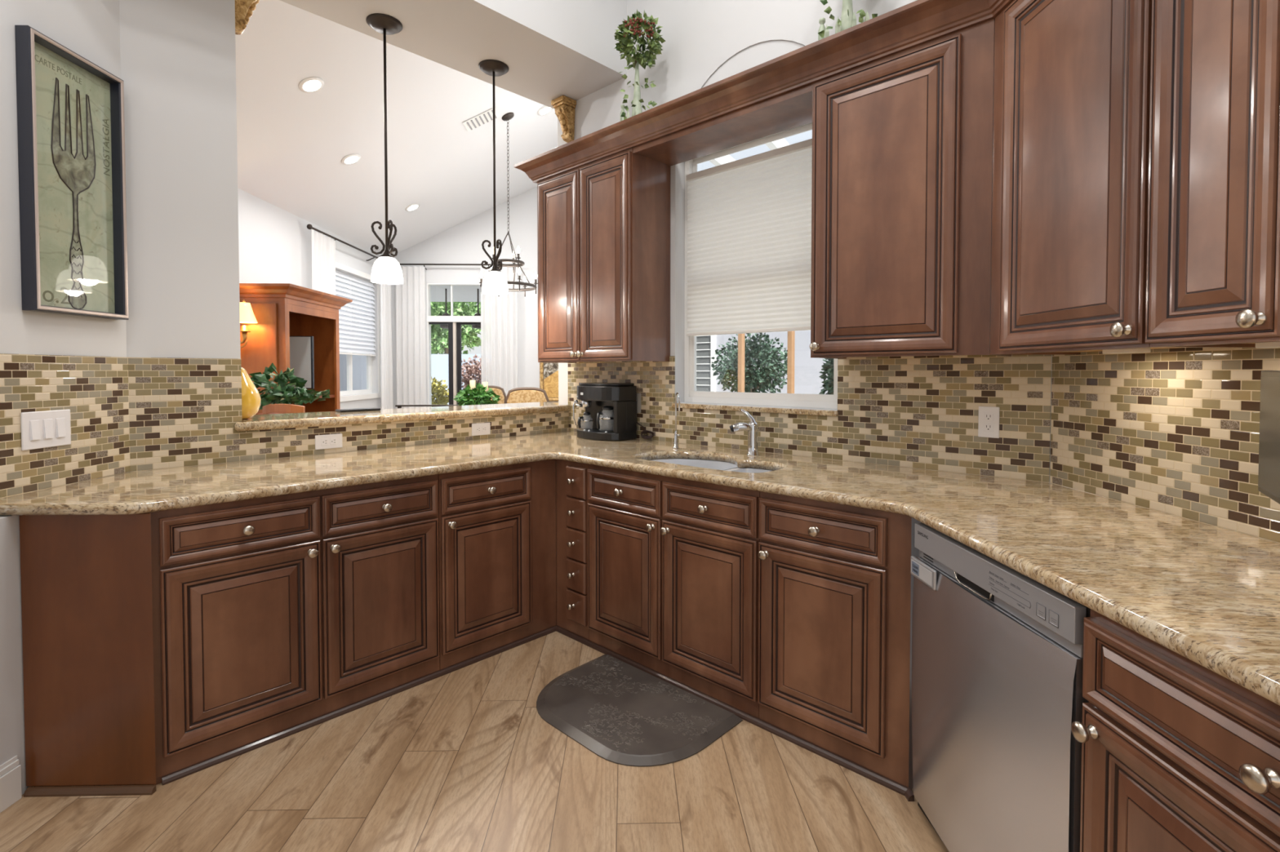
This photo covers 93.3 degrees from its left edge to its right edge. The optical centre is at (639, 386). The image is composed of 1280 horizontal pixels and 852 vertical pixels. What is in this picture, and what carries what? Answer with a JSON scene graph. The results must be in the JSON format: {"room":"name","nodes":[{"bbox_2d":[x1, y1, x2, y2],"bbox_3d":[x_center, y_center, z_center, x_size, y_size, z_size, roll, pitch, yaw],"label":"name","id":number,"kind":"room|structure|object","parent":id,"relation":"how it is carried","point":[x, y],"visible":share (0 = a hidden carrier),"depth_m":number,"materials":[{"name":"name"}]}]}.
{"room":"kitchen","nodes":[
{"label":"kitchen","id":0,"kind":"room"},
{"bbox_2d":[0,0,126,795],"bbox_3d":[-1.989,-0.821,-0.516,0.240,4.300,6.100,0,1,-1],"label":"wall","id":1,"kind":"structure","parent":0,"point":[90,28],"depth_m":1.98,"materials":[{"name":"white paint"}]},
{"bbox_2d":[0,755,22,813],"bbox_3d":[-1.856,1.268,-0.773,0.016,0.135,5.278,0,1,-1],"label":"baseboard","id":2,"kind":"structure","parent":1,"relation":"attached to","point":[11,792],"depth_m":1.83,"materials":[{"name":"white paint"}]},
{"bbox_2d":[0,353,130,497],"bbox_3d":[-2.012,0.155,0.691,0.008,0.460,3.465,0,1,-1],"label":"tile backsplash","id":3,"kind":"structure","parent":1,"relation":"attached to","point":[95,390],"depth_m":2.15,"materials":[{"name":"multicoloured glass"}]},
{"bbox_2d":[20,409,71,450],"bbox_3d":[-2.034,0.146,2.075,0.012,0.126,0.174,0,1,-1],"label":"light switch","id":4,"kind":"object","parent":3,"relation":"attached to","point":[47,428],"visible":1,"depth_m":2.06,"materials":[{"name":"white plastic"}]},
{"bbox_2d":[14,25,128,319],"bbox_3d":[-2.026,-0.723,2.177,0.048,0.930,0.376,0,1,-1],"label":"framed picture","id":5,"kind":"object","parent":1,"relation":"attached to","point":[71,123],"visible":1,"depth_m":2.16,"materials":[{"name":"black"}]},
{"bbox_2d":[34,41,115,313],"bbox_3d":[-2.043,-0.723,2.177,0.004,0.884,0.330,0,1,-1],"label":"print","id":6,"kind":"object","parent":5,"relation":"attached to","point":[75,101],"depth_m":2.18,"materials":[{"name":"green paper"}]},
{"bbox_2d":[237,188,381,408],"bbox_3d":[-3.398,-0.251,5.569,0.140,2.860,5.300,0,1,-1],"label":"wall","id":7,"kind":"structure","parent":0,"point":[275,243],"depth_m":5.65,"materials":[{"name":"white paint"}]},
{"bbox_2d":[240,299,257,348],"bbox_3d":[-3.106,-0.446,4.666,0.299,0.455,0.174,0,1,13],"label":"wall sconce","id":8,"kind":"object","parent":7,"relation":"attached to","point":[246,315],"visible":0.56,"depth_m":4.63,"materials":[{"name":"beige fabric"}]},
{"bbox_2d":[306,224,378,261],"bbox_3d":[-3.301,-1.575,6.917,0.118,0.082,2.045,0,1,-2],"label":"curtain rod","id":9,"kind":"object","parent":7,"relation":"attached to","point":[308,226],"visible":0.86,"depth_m":6.53,"materials":[{"name":"black metal"}]},
{"bbox_2d":[311,229,335,295],"bbox_3d":[-3.244,-0.205,6.224,0.071,2.695,0.500,0,1,-2],"label":"sheer curtain","id":10,"kind":"object","parent":9,"relation":"hanging from","point":[323,248],"visible":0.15,"depth_m":6.20,"materials":[{"name":"white fabric"}]},
{"bbox_2d":[380,284,393,408],"bbox_3d":[-3.280,-0.244,7.823,0.071,2.695,0.360,0,1,-1],"label":"sheer curtain","id":11,"kind":"object","parent":9,"relation":"hanging from","point":[386,352],"visible":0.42,"depth_m":7.76,"materials":[{"name":"white fabric"}]},
{"bbox_2d":[335,262,381,401],"bbox_3d":[-3.417,-0.611,7.191,0.138,1.540,1.280,0,1,-1],"label":"window","id":12,"kind":"structure","parent":7,"relation":"in","point":[349,391],"depth_m":7.44,"materials":[{"name":"white paint"}]},
{"bbox_2d":[335,271,376,355],"bbox_3d":[-3.398,-0.839,7.186,0.035,0.926,1.140,0,1,-1],"label":"window blind","id":13,"kind":"object","parent":12,"relation":"attached to","point":[345,348],"visible":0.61,"depth_m":7.23,"materials":[{"name":"white paint"}]},
{"bbox_2d":[119,0,561,569],"bbox_3d":[-1.357,-0.913,3.220,0.120,4.300,2.414,1,2,44],"label":"wall","id":14,"kind":"structure","parent":0,"point":[178,57],"depth_m":2.54,"materials":[{"name":"white paint"}]},
{"bbox_2d":[235,0,259,35],"bbox_3d":[-1.785,-1.720,2.744,0.124,0.250,0.116,1,2,44],"label":"corbel","id":15,"kind":"object","parent":14,"relation":"attached to","point":[244,9],"visible":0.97,"depth_m":2.70,"materials":[{"name":"gold metal"}]},
{"bbox_2d":[128,357,568,471],"bbox_3d":[-1.267,0.092,3.246,0.008,0.460,2.271,1,2,44],"label":"tile backsplash","id":16,"kind":"structure","parent":14,"relation":"attached to","point":[184,412],"depth_m":2.64,"materials":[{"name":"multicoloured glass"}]},
{"bbox_2d":[315,433,342,449],"bbox_3d":[-1.527,0.270,2.966,0.008,0.070,0.126,1,2,44],"label":"wall outlet","id":17,"kind":"object","parent":16,"relation":"attached to","point":[329,441],"visible":1,"depth_m":2.96,"materials":[{"name":"white plastic"}]},
{"bbox_2d":[471,422,490,435],"bbox_3d":[-0.941,0.252,3.580,0.008,0.072,0.123,1,2,44],"label":"wall outlet","id":18,"kind":"object","parent":16,"relation":"attached to","point":[482,428],"visible":1,"depth_m":3.58,"materials":[{"name":"white plastic"}]},
{"bbox_2d":[233,401,571,431],"bbox_3d":[-1.248,0.156,3.564,0.478,0.043,2.043,1,2,44],"label":"bar","id":19,"kind":"object","parent":14,"relation":"on","point":[290,420],"visible":0.83,"depth_m":3.22,"materials":[{"name":"beige stone"}]},
{"bbox_2d":[241,367,261,419],"bbox_3d":[-1.882,0.016,2.816,0.196,0.272,0.196,1,2,44],"label":"pear ornament","id":20,"kind":"object","parent":19,"relation":"on","point":[251,397],"visible":0.25,"depth_m":2.79,"materials":[{"name":"yellow ceramic"}]},
{"bbox_2d":[335,408,380,412],"bbox_3d":[-1.584,0.131,3.398,0.080,0.013,0.220,1,2,44],"label":"remote control","id":21,"kind":"object","parent":19,"relation":"on","point":[356,409],"visible":1,"depth_m":3.36,"materials":[{"name":"black plastic"}]},
{"bbox_2d":[671,403,838,416],"bbox_3d":[0.576,0.114,3.121,0.989,0.026,0.122,1,2,44],"label":"window sill","id":22,"kind":"structure","parent":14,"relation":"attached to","point":[720,407],"depth_m":3.01,"materials":[{"name":"beige stone"}]},
{"bbox_2d":[568,355,1051,482],"bbox_3d":[0.502,0.080,3.131,2.725,0.491,0.008,1,2,44],"label":"tile backsplash","id":23,"kind":"structure","parent":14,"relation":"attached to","point":[922,412],"depth_m":2.56,"materials":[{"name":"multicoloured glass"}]},
{"bbox_2d":[977,406,999,438],"bbox_3d":[1.339,0.137,2.321,0.072,0.119,0.008,1,2,44],"label":"wall outlet","id":24,"kind":"object","parent":23,"relation":"attached to","point":[988,416],"visible":1,"depth_m":2.32,"materials":[{"name":"white plastic"}]},
{"bbox_2d":[338,302,366,391],"bbox_3d":[-5.809,-0.343,9.064,0.200,2.930,9.400,0,1,-1],"label":"wall","id":25,"kind":"structure","parent":0,"point":[359,362],"depth_m":12.28,"materials":[{"name":"grey paint"}]},
{"bbox_2d":[235,0,557,255],"bbox_3d":[-1.924,-2.373,5.350,3.000,1.549,5.700,0,1,-1],"label":"ceiling","id":26,"kind":"structure","parent":0,"point":[292,144],"depth_m":5.17,"materials":[{"name":"white paint"}]},
{"bbox_2d":[298,76,324,93],"bbox_3d":[-2.289,-2.101,4.212,0.163,0.079,0.163,1,2,44],"label":"recessed light","id":27,"kind":"object","parent":26,"relation":"in","point":[313,84],"visible":1,"depth_m":4.20,"materials":[{"name":"white paint"}]},
{"bbox_2d":[341,153,360,164],"bbox_3d":[-2.558,-2.012,5.353,0.163,0.079,0.163,1,2,44],"label":"recessed light","id":28,"kind":"object","parent":26,"relation":"in","point":[350,159],"visible":1,"depth_m":5.34,"materials":[{"name":"white paint"}]},
{"bbox_2d":[462,108,499,132],"bbox_3d":[-1.503,-2.532,5.730,0.309,0.153,0.200,0,1,-1],"label":"ceiling vent","id":29,"kind":"object","parent":26,"relation":"in","point":[486,117],"visible":0.93,"depth_m":5.72,"materials":[{"name":"white metal"}]},
{"bbox_2d":[479,112,537,297],"bbox_3d":[-1.294,-1.795,5.937,0.562,1.758,0.550,1,2,44],"label":"chandelier","id":30,"kind":"object","parent":26,"relation":"hanging from","point":[508,116],"visible":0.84,"depth_m":5.92,"materials":[{"name":"black metal"}]},
{"bbox_2d":[479,271,483,293],"bbox_3d":[-1.558,-1.026,5.936,0.044,0.222,0.044,1,2,44],"label":"candle holder","id":31,"kind":"object","parent":30,"relation":"on","point":[481,275],"depth_m":5.93,"materials":[{"name":"black"}]},
{"bbox_2d":[516,267,521,290],"bbox_3d":[-1.145,-1.022,5.737,0.044,0.222,0.044,1,2,44],"label":"candle holder","id":32,"kind":"object","parent":30,"relation":"on","point":[519,279],"depth_m":5.73,"materials":[{"name":"black"}]},
{"bbox_2d":[537,106,552,115],"bbox_3d":[-0.966,-2.810,6.150,0.163,0.079,0.163,1,2,44],"label":"recessed light","id":33,"kind":"object","parent":26,"relation":"in","point":[544,110],"visible":0.87,"depth_m":6.14,"materials":[{"name":"white paint"}]},
{"bbox_2d":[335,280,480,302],"bbox_3d":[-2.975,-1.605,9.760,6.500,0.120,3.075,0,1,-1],"label":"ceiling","id":34,"kind":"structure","parent":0,"point":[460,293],"depth_m":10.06,"materials":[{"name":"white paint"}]},
{"bbox_2d":[0,569,949,851],"bbox_3d":[-2.046,1.294,0.940,12.051,0.001,12.629,1,2,44],"label":"floor","id":35,"kind":"structure","parent":0,"point":[465,759],"depth_m":1.86,"materials":[{"name":"brown wood"}]},
{"bbox_2d":[19,474,439,786],"bbox_3d":[-1.484,0.821,2.332,0.606,0.876,1.258,1,2,44],"label":"base cabinet","id":36,"kind":"object","parent":35,"relation":"on","point":[156,645],"visible":0.98,"depth_m":2.02,"materials":[{"name":"brown wood"}]},
{"bbox_2d":[23,784,155,796],"bbox_3d":[-1.714,1.260,1.884,0.390,0.020,0.018,0,1,-1],"label":"trim","id":37,"kind":"structure","parent":36,"relation":"attached to","point":[100,790],"depth_m":1.88,"materials":[{"name":"brown wood"}]},
{"bbox_2d":[0,431,1279,705],"bbox_3d":[0.082,0.380,1.669,4.129,0.037,2.695,1,2,44],"label":"countertop","id":38,"kind":"structure","parent":36,"relation":"on","point":[1209,595],"depth_m":1.82,"materials":[{"name":"beige stone"}]},
{"bbox_2d":[573,382,653,440],"bbox_3d":[-0.173,0.145,3.603,0.508,0.330,0.231,1,2,44],"label":"coffee maker","id":39,"kind":"object","parent":38,"relation":"on","point":[611,408],"visible":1,"depth_m":3.56,"materials":[{"name":"black plastic"}]},
{"bbox_2d":[672,392,680,448],"bbox_3d":[0.194,0.177,3.155,0.033,0.294,0.081,0,1,-13],"label":"filter faucet","id":40,"kind":"object","parent":38,"relation":"on","point":[676,435],"visible":1,"depth_m":3.17,"materials":[{"name":"silver metal"}]},
{"bbox_2d":[652,458,770,472],"bbox_3d":[0.317,0.476,2.764,0.751,0.204,0.417,1,2,44],"label":"sink","id":41,"kind":"object","parent":38,"relation":"in","point":[719,465],"visible":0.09,"depth_m":3.00,"materials":[{"name":"silver metal"}]},
{"bbox_2d":[729,408,759,456],"bbox_3d":[0.503,0.220,2.916,0.142,0.221,0.060,0,1,8],"label":"kitchen faucet","id":42,"kind":"object","parent":38,"relation":"on","point":[752,428],"visible":1,"depth_m":2.89,"materials":[{"name":"silver metal"}]},
{"bbox_2d":[262,404,305,414],"bbox_3d":[-2.285,0.670,3.698,0.408,1.113,0.424,0,1,-1],"label":"bar stool","id":43,"kind":"object","parent":35,"relation":"on","point":[273,408],"visible":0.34,"depth_m":3.84,"materials":[{"name":"brown wood"}]},
{"bbox_2d":[239,283,352,414],"bbox_3d":[-3.011,0.187,5.249,0.560,2.001,1.080,0,1,-1],"label":"wooden hutch","id":44,"kind":"object","parent":35,"relation":"on","point":[281,311],"visible":0.42,"depth_m":4.87,"materials":[{"name":"brown wood"}]},
{"bbox_2d":[289,336,314,389],"bbox_3d":[-3.000,-0.176,5.252,0.315,0.524,0.140,0,1,-6],"label":"television","id":45,"kind":"object","parent":44,"relation":"on","point":[301,348],"visible":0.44,"depth_m":5.24,"materials":[{"name":"black"}]},
{"bbox_2d":[301,395,334,400],"bbox_3d":[-3.056,0.100,5.245,0.429,0.025,0.839,0,1,-1],"label":"shelf","id":46,"kind":"object","parent":44,"relation":"attached to","point":[331,397],"depth_m":5.67,"materials":[{"name":"brown wood"}]},
{"bbox_2d":[395,404,458,408],"bbox_3d":[-1.434,0.673,3.898,0.420,1.096,0.424,0,1,-1],"label":"bar stool","id":47,"kind":"object","parent":35,"relation":"on","point":[397,406],"visible":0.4,"depth_m":4.04,"materials":[{"name":"brown"}]},
{"bbox_2d":[475,385,506,404],"bbox_3d":[-1.892,0.565,7.317,0.460,1.144,0.544,0,1,0],"label":"dining chair","id":48,"kind":"object","parent":35,"relation":"on","point":[499,391],"visible":0.2,"depth_m":7.50,"materials":[{"name":"beige fabric"}]},
{"bbox_2d":[438,459,556,670],"bbox_3d":[-0.827,0.804,3.019,0.606,0.876,0.639,1,2,44],"label":"base cabinet","id":49,"kind":"object","parent":35,"relation":"on","point":[497,525],"visible":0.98,"depth_m":2.80,"materials":[{"name":"brown wood"}]},
{"bbox_2d":[505,386,549,404],"bbox_3d":[-1.212,0.578,6.598,0.460,1.154,0.544,0,1,-6],"label":"dining chair","id":50,"kind":"object","parent":35,"relation":"on","point":[524,394],"visible":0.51,"depth_m":6.35,"materials":[{"name":"beige fabric"}]},
{"bbox_2d":[161,625,914,801],"bbox_3d":[-0.338,1.260,1.901,1.772,0.020,1.600,1,2,44],"label":"trim","id":51,"kind":"structure","parent":35,"relation":"on","point":[868,774],"depth_m":2.26,"materials":[{"name":"brown wood"}]},
{"bbox_2d":[555,458,667,639],"bbox_3d":[-0.154,0.800,3.185,0.248,0.876,0.634,1,2,44],"label":"base cabinet","id":52,"kind":"object","parent":35,"relation":"on","point":[571,477],"visible":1,"depth_m":2.96,"materials":[{"name":"brown wood"}]},
{"bbox_2d":[536,654,742,766],"bbox_3d":[-0.067,1.248,2.355,0.763,0.019,0.518,1,2,44],"label":"floor mat","id":53,"kind":"object","parent":35,"relation":"on","point":[623,713],"visible":1,"depth_m":2.29,"materials":[{"name":"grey rubber"}]},
{"bbox_2d":[587,464,759,718],"bbox_3d":[0.280,0.810,2.769,0.952,0.876,0.636,1,2,44],"label":"base cabinet","id":54,"kind":"object","parent":35,"relation":"on","point":[673,563],"visible":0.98,"depth_m":2.50,"materials":[{"name":"brown wood"}]},
{"bbox_2d":[757,491,920,790],"bbox_3d":[0.726,0.826,2.150,0.543,0.876,0.356,1,2,44],"label":"base cabinet","id":55,"kind":"object","parent":35,"relation":"on","point":[836,580],"visible":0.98,"depth_m":2.02,"materials":[{"name":"brown wood"}]},
{"bbox_2d":[911,522,1090,851],"bbox_3d":[1.106,0.844,1.500,0.584,0.872,0.663,0,1,-1],"label":"dishwasher","id":56,"kind":"object","parent":35,"relation":"on","point":[997,651],"visible":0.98,"depth_m":1.40,"materials":[{"name":"silver metal"}]},
{"bbox_2d":[910,555,936,590],"bbox_3d":[0.812,0.534,1.735,0.011,0.056,0.140,0,1,-1],"label":"sign","id":57,"kind":"object","parent":56,"relation":"attached to","point":[921,571],"visible":1,"depth_m":1.72,"materials":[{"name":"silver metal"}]},
{"bbox_2d":[1071,608,1279,851],"bbox_3d":[1.126,0.859,0.816,0.636,0.876,0.696,0,1,-1],"label":"base cabinet","id":58,"kind":"object","parent":35,"relation":"on","point":[1178,755],"visible":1,"depth_m":0.97,"materials":[{"name":"brown wood"}]},
{"bbox_3d":[-1.659,0.765,6.965,1.000,0.760,1.000,1,2,44],"label":"dining table","id":59,"kind":"object","parent":35,"relation":"on","visible":0},
{"bbox_2d":[453,382,501,405],"bbox_3d":[-1.744,0.175,6.515,0.508,0.439,0.466,1,2,44],"label":"flower centerpiece","id":60,"kind":"object","parent":59,"relation":"on","point":[482,397],"visible":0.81,"depth_m":6.45,"materials":[{"name":"green plant"}]},
{"bbox_3d":[-2.549,0.826,4.315,0.774,0.768,0.774,1,2,44],"label":"side table","id":61,"kind":"object","parent":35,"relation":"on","visible":0},
{"bbox_2d":[248,362,329,414],"bbox_3d":[-2.469,0.137,4.226,0.684,0.611,0.401,1,2,31],"label":"ivy","id":62,"kind":"object","parent":61,"relation":"on","point":[285,393],"visible":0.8,"depth_m":4.21,"materials":[{"name":"green plant"}]},
{"bbox_2d":[391,186,558,408],"bbox_3d":[-1.989,-1.026,8.194,3.000,4.281,0.120,0,1,-1],"label":"wall","id":63,"kind":"structure","parent":0,"point":[461,243],"depth_m":8.11,"materials":[{"name":"white paint"}]},
{"bbox_2d":[399,263,491,270],"bbox_3d":[-2.464,-1.603,8.050,1.755,0.082,0.118,0,1,-2],"label":"curtain rod","id":64,"kind":"object","parent":63,"relation":"attached to","point":[424,264],"visible":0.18,"depth_m":8.00,"materials":[{"name":"black metal"}]},
{"bbox_2d":[395,266,426,408],"bbox_3d":[-3.040,-0.244,8.027,0.390,2.685,0.071,0,1,-2],"label":"sheer curtain","id":65,"kind":"object","parent":64,"relation":"hanging from","point":[411,326],"visible":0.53,"depth_m":8.02,"materials":[{"name":"white fabric"}]},
{"bbox_2d":[480,266,517,396],"bbox_3d":[-1.875,-0.245,8.056,0.480,2.685,0.071,0,1,-2],"label":"sheer curtain","id":66,"kind":"object","parent":64,"relation":"hanging from","point":[499,314],"visible":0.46,"depth_m":8.04,"materials":[{"name":"white fabric"}]},
{"bbox_2d":[426,283,480,407],"bbox_3d":[-2.423,-0.138,8.198,0.870,2.504,0.115,0,1,-1],"label":"door","id":67,"kind":"structure","parent":63,"relation":"in","point":[454,322],"depth_m":8.16,"materials":[{"name":"white paint"}]},
{"bbox_2d":[539,362,558,401],"bbox_3d":[-1.080,-0.152,8.158,0.545,0.705,0.035,0,1,-1],"label":"painting","id":68,"kind":"object","parent":63,"relation":"attached to","point":[548,371],"visible":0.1,"depth_m":8.16,"materials":[{"name":"gold metal"}]},
{"bbox_2d":[557,0,1056,484],"bbox_3d":[0.523,-0.912,3.182,2.870,4.300,0.130,1,2,44],"label":"wall","id":69,"kind":"structure","parent":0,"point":[700,36],"depth_m":3.31,"materials":[{"name":"white paint"}]},
{"bbox_2d":[551,95,576,142],"bbox_3d":[-0.500,-1.750,3.966,0.124,0.250,0.116,1,2,44],"label":"corbel","id":70,"kind":"object","parent":69,"relation":"attached to","point":[564,106],"visible":1,"depth_m":3.95,"materials":[{"name":"gold metal"}]},
{"bbox_2d":[537,147,670,363],"bbox_3d":[-0.253,-0.709,3.584,0.828,1.125,0.364,1,2,44],"label":"upper cabinet","id":71,"kind":"object","parent":69,"relation":"attached to","point":[603,225],"visible":1,"depth_m":3.37,"materials":[{"name":"brown wood"}]},
{"bbox_2d":[514,0,1013,183],"bbox_3d":[0.680,-1.299,2.411,1.133,0.112,4.059,-1,2,-31],"label":"crown molding","id":72,"kind":"structure","parent":71,"relation":"on","point":[919,22],"depth_m":2.52,"materials":[{"name":"brown wood"}]},
{"bbox_2d":[622,107,651,120],"bbox_3d":[-0.018,-1.394,3.303,0.207,0.238,0.130,1,2,44],"label":"planter","id":73,"kind":"object","parent":72,"relation":"on","point":[635,111],"depth_m":3.28,"materials":[{"name":"white ceramic"}]},
{"bbox_2d":[613,9,666,121],"bbox_3d":[0.001,-1.644,3.280,0.296,0.739,0.294,1,2,44],"label":"topiary","id":74,"kind":"object","parent":72,"relation":"on","point":[625,45],"visible":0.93,"depth_m":3.25,"materials":[{"name":"green plant"}]},
{"bbox_2d":[817,0,877,40],"bbox_3d":[0.858,-1.629,2.452,0.307,0.749,0.291,1,2,44],"label":"topiary","id":75,"kind":"object","parent":72,"relation":"on","point":[848,19],"visible":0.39,"depth_m":2.45,"materials":[{"name":"green plant"}]},
{"bbox_2d":[823,11,869,38],"bbox_3d":[0.846,-1.380,2.477,0.207,0.250,0.130,1,2,44],"label":"planter","id":76,"kind":"object","parent":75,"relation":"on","point":[848,19],"depth_m":2.45,"materials":[{"name":"white ceramic"}]},
{"bbox_2d":[632,84,812,166],"bbox_3d":[0.441,-1.241,2.949,1.031,0.028,0.306,1,2,44],"label":"window valance","id":77,"kind":"object","parent":69,"relation":"attached to","point":[792,109],"visible":0.82,"depth_m":2.91,"materials":[{"name":"brown wood"}]},
{"bbox_2d":[685,138,812,336],"bbox_3d":[0.604,-0.729,3.098,0.920,0.903,0.043,1,2,44],"label":"cellular shade","id":78,"kind":"object","parent":69,"relation":"attached to","point":[749,218],"visible":0.66,"depth_m":3.11,"materials":[{"name":"white fabric"}]},
{"bbox_2d":[684,122,837,408],"bbox_3d":[0.620,-0.610,3.145,0.976,1.418,0.040,1,2,44],"label":"window","id":79,"kind":"structure","parent":69,"relation":"attached to","point":[691,394],"depth_m":3.25,"materials":[{"name":"white paint"}]},
{"bbox_2d":[809,18,1011,359],"bbox_3d":[1.034,-0.678,2.356,0.661,1.125,0.364,1,2,44],"label":"upper cabinet","id":80,"kind":"object","parent":69,"relation":"attached to","point":[903,141],"visible":0.96,"depth_m":2.21,"materials":[{"name":"brown wood"}]},
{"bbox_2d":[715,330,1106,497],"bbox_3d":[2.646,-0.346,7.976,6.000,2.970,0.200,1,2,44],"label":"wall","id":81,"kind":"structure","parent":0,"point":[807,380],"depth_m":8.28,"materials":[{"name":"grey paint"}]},
{"bbox_2d":[696,335,715,391],"bbox_3d":[0.980,-0.341,9.395,0.470,1.750,0.049,1,2,44],"label":"window","id":82,"kind":"structure","parent":81,"relation":"in","point":[705,344],"depth_m":9.38,"materials":[{"name":"white paint"}]},
{"bbox_3d":[-0.273,-2.818,-0.671,6.836,0.100,6.673,1,2,44],"label":"ceiling","id":83,"kind":"structure","parent":0,"visible":0},
{"bbox_2d":[279,0,626,109],"bbox_3d":[-1.433,-2.449,2.701,0.673,1.205,3.213,1,2,44],"label":"ceiling beam","id":84,"kind":"structure","parent":83,"relation":"attached to","point":[551,50],"depth_m":3.31,"materials":[{"name":"white paint"}]},
{"bbox_2d":[365,13,403,284],"bbox_3d":[-1.304,-1.197,3.101,0.172,1.316,0.172,1,2,44],"label":"pendant light","id":85,"kind":"object","parent":84,"relation":"hanging from","point":[386,269],"visible":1,"depth_m":3.08,"materials":[{"name":"black metal"}]},
{"bbox_2d":[478,59,508,294],"bbox_3d":[-0.854,-1.208,3.545,0.172,1.316,0.172,1,2,44],"label":"pendant light","id":86,"kind":"object","parent":84,"relation":"hanging from","point":[494,282],"visible":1,"depth_m":3.53,"materials":[{"name":"black metal"}]},
{"bbox_3d":[1.620,-0.814,-0.783,3.903,4.300,3.903,1,2,44],"label":"wall","id":87,"kind":"structure","parent":0,"visible":0},
{"bbox_2d":[990,0,1177,355],"bbox_3d":[1.316,-0.663,1.726,0.356,1.125,0.624,0,1,-1],"label":"upper cabinet","id":88,"kind":"object","parent":87,"relation":"attached to","point":[1072,87],"visible":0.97,"depth_m":1.66,"materials":[{"name":"brown wood"}]},
{"bbox_2d":[1102,347,1151,354],"bbox_3d":[1.375,-0.101,1.710,0.040,0.013,0.120,0,1,-1],"label":"light","id":89,"kind":"object","parent":88,"relation":"attached to","point":[1141,349],"visible":0.86,"depth_m":1.68,"materials":[{"name":"white paint"}]},
{"bbox_2d":[1049,347,1279,542],"bbox_3d":[1.516,0.137,1.011,0.008,0.481,2.345,0,1,-1],"label":"tile backsplash","id":90,"kind":"structure","parent":87,"relation":"attached to","point":[1175,432],"depth_m":1.70,"materials":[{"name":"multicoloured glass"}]},
{"bbox_2d":[1257,370,1279,504],"bbox_3d":[1.300,0.105,1.143,0.165,0.272,0.460,1,2,44],"label":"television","id":91,"kind":"object","parent":90,"relation":"attached to","point":[1268,474],"visible":1,"depth_m":1.28,"materials":[{"name":"black plastic"}]},
{"bbox_2d":[1145,0,1279,347],"bbox_3d":[1.327,-0.651,1.262,0.356,1.125,0.301,0,1,-1],"label":"upper cabinet","id":92,"kind":"object","parent":87,"relation":"attached to","point":[1213,270],"visible":0.99,"depth_m":1.26,"materials":[{"name":"brown wood"}]},
{"bbox_2d":[1255,342,1279,348],"bbox_3d":[1.384,-0.090,1.280,0.040,0.013,0.120,0,1,-1],"label":"light","id":93,"kind":"object","parent":92,"relation":"attached to","point":[1267,344],"visible":0.88,"depth_m":1.31,"materials":[{"name":"white paint"}]},
{"label":"outside","id":94,"kind":"structure","parent":0,"visible":0},
{"label":"courtyard","id":95,"kind":"object","parent":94,"visible":0},
{"bbox_2d":[737,333,744,392],"bbox_3d":[0.924,-0.360,5.506,0.045,3.120,0.050,1,2,44],"label":"pergola post","id":96,"kind":"object","parent":95,"relation":"on","point":[740,336],"visible":0.11,"depth_m":5.49,"materials":[{"name":"brown wood"}]},
{"bbox_2d":[709,155,735,166],"bbox_3d":[0.740,-1.986,5.331,0.058,0.140,2.488,1,2,30],"label":"rafter","id":97,"kind":"object","parent":96,"relation":"on","point":[726,159],"visible":0.14,"depth_m":5.23,"materials":[{"name":"white paint"}]},
{"bbox_2d":[711,333,787,393],"bbox_3d":[1.160,0.295,6.307,0.840,1.772,0.854,0,1,5],"label":"clipped shrub","id":98,"kind":"object","parent":95,"relation":"on","point":[759,380],"visible":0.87,"depth_m":6.15,"materials":[{"name":"green plant"}]},
{"bbox_2d":[786,330,795,393],"bbox_3d":[1.290,-0.351,5.157,0.045,3.120,0.050,1,2,44],"label":"pergola post","id":99,"kind":"object","parent":95,"relation":"on","point":[791,335],"visible":0.11,"depth_m":5.14,"materials":[{"name":"brown wood"}]},
{"bbox_2d":[764,137,790,150],"bbox_3d":[1.137,-1.976,4.951,0.058,0.140,2.488,1,2,30],"label":"rafter","id":100,"kind":"object","parent":99,"relation":"on","point":[781,143],"visible":0.14,"depth_m":4.84,"materials":[{"name":"white paint"}]},
{"bbox_2d":[818,358,834,394],"bbox_3d":[1.796,0.367,5.186,0.554,1.683,0.535,1,2,44],"label":"clipped shrub","id":101,"kind":"object","parent":95,"relation":"on","point":[828,367],"visible":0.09,"depth_m":5.18,"materials":[{"name":"green plant"}]},
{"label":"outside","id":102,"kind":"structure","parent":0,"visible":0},
{"label":"garden","id":103,"kind":"object","parent":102,"visible":0},
{"bbox_2d":[431,376,448,407],"bbox_3d":[-4.239,0.411,12.324,0.846,1.243,0.820,1,2,44],"label":"bush","id":104,"kind":"object","parent":103,"relation":"on","point":[438,391],"visible":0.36,"depth_m":12.21,"materials":[{"name":"yellow plant"}]},
{"bbox_2d":[431,354,480,404],"bbox_3d":[-3.322,0.125,14.035,8.000,1.750,0.200,0,1,-1],"label":"wall","id":105,"kind":"structure","parent":103,"relation":"on","point":[439,362],"depth_m":13.89,"materials":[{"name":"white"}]},
{"bbox_2d":[431,302,480,354],"bbox_3d":[-5.559,-1.141,17.042,2.924,4.114,2.880,1,2,22],"label":"tree","id":106,"kind":"object","parent":103,"relation":"on","point":[439,336],"visible":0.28,"depth_m":16.54,"materials":[{"name":"green plant"}]},
{"bbox_2d":[461,354,481,395],"bbox_3d":[-3.344,0.175,12.547,1.145,1.704,1.091,1,2,44],"label":"bush","id":107,"kind":"object","parent":103,"relation":"on","point":[473,370],"visible":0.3,"depth_m":12.34,"materials":[{"name":"pink plant"}]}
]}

